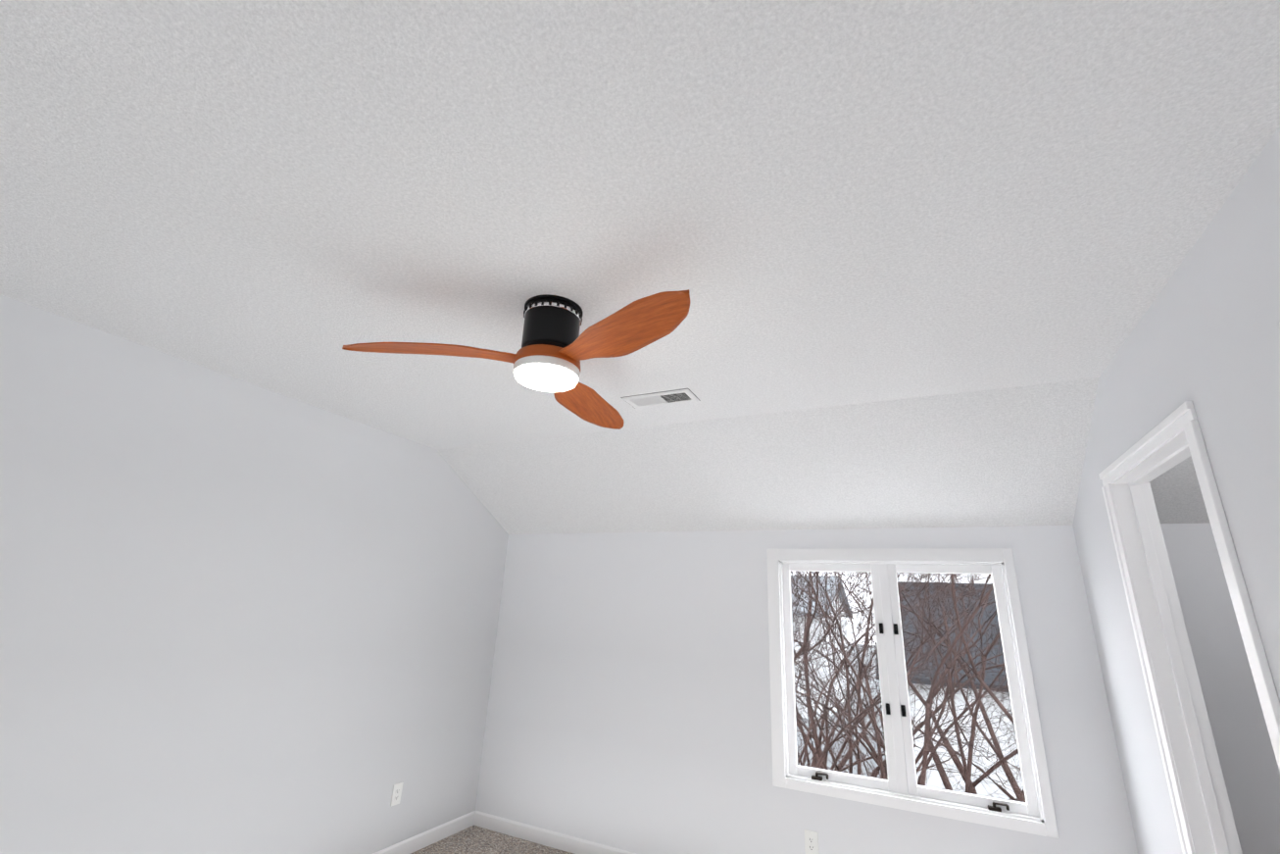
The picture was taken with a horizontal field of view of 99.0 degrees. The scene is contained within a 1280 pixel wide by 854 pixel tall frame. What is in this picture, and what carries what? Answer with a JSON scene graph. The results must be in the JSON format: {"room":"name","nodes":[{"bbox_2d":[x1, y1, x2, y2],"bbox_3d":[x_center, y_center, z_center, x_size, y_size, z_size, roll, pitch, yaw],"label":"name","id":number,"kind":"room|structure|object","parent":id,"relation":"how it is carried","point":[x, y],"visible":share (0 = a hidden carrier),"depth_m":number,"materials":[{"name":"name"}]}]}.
{"room":"empty bedroom","nodes":[
{"label":"empty bedroom","id":0,"kind":"room"},
{"bbox_2d":[0,295,508,853],"bbox_3d":[-2.378,0.922,2.443,0.120,2.794,5.374,-6,-20,25],"label":"wall","id":1,"kind":"structure","parent":0,"point":[239,616],"depth_m":2.79,"materials":[{"name":"white paint"}]},
{"bbox_2d":[390,782,403,806],"bbox_3d":[-1.596,2.411,3.589,0.008,0.124,0.076,-6,-20,25],"label":"electrical outlet","id":2,"kind":"object","parent":1,"relation":"attached to","point":[396,794],"visible":1,"depth_m":3.58,"materials":[{"name":"white plastic"}]},
{"bbox_2d":[372,810,475,853],"bbox_3d":[-2.383,2.198,1.990,0.013,0.090,5.134,-6,-20,25],"label":"baseboard","id":3,"kind":"structure","parent":1,"relation":"attached to","point":[413,844],"depth_m":3.78,"materials":[{"name":"white wood"}]},
{"bbox_2d":[410,825,573,853],"bbox_3d":[0.020,2.026,0.805,5.620,0.100,5.374,-6,-20,25],"label":"floor","id":4,"kind":"structure","parent":0,"point":[473,839],"depth_m":3.81,"materials":[{"name":"carpet"}]},
{"bbox_2d":[0,0,1279,534],"bbox_3d":[0.189,-0.294,1.683,5.620,0.881,5.604,-6,-20,25],"label":"ceiling","id":5,"kind":"structure","parent":0,"point":[921,261],"depth_m":1.58,"materials":[{"name":"white paint"}]},
{"bbox_2d":[342,289,689,429],"bbox_3d":[-0.245,-0.268,2.183,1.282,0.297,1.144,-6,-20,25],"label":"ceiling fan","id":6,"kind":"object","parent":5,"relation":"hanging from","point":[553,351],"visible":1,"depth_m":1.96,"materials":[{"name":"brown wood"}]},
{"bbox_2d":[620,388,700,408],"bbox_3d":[0.110,-0.149,2.949,0.393,0.007,0.183,-6,-20,25],"label":"ceiling vent","id":7,"kind":"object","parent":5,"relation":"in","point":[675,396],"visible":1,"depth_m":2.93,"materials":[{"name":"white metal"}]},
{"bbox_2d":[475,523,1279,853],"bbox_3d":[1.237,1.678,3.421,5.620,2.320,0.150,-6,-20,25],"label":"wall","id":8,"kind":"structure","parent":0,"point":[628,708],"depth_m":3.62,"materials":[{"name":"white paint"}]},
{"bbox_2d":[473,810,636,853],"bbox_3d":[0.542,2.777,3.292,4.030,0.090,0.013,-6,-20,25],"label":"baseboard","id":9,"kind":"structure","parent":8,"relation":"attached to","point":[554,839],"depth_m":3.88,"materials":[{"name":"white wood"}]},
{"bbox_2d":[804,829,818,853],"bbox_3d":[0.999,2.426,3.184,0.076,0.124,0.008,-6,-20,25],"label":"electrical outlet","id":10,"kind":"object","parent":8,"relation":"attached to","point":[811,842],"visible":1,"depth_m":3.18,"materials":[{"name":"white plastic"}]},
{"bbox_2d":[766,547,1058,837],"bbox_3d":[1.525,1.477,3.336,1.430,1.425,0.174,-6,-20,25],"label":"window unit","id":11,"kind":"structure","parent":8,"relation":"in","point":[901,678],"depth_m":3.26,"materials":[{"name":"glass"}]},
{"bbox_2d":[1072,127,1279,853],"bbox_3d":[1.346,0.518,0.657,0.120,2.794,5.134,-6,-20,25],"label":"wall","id":12,"kind":"structure","parent":0,"point":[1205,336],"depth_m":1.59,"materials":[{"name":"white paint"}]},
{"bbox_2d":[1098,400,1279,853],"bbox_3d":[1.923,1.155,1.718,0.156,2.307,0.986,-6,-20,25],"label":"door frame","id":13,"kind":"structure","parent":12,"relation":"attached to","point":[1200,801],"depth_m":2.10,"materials":[{"name":"white wood"}]}
]}

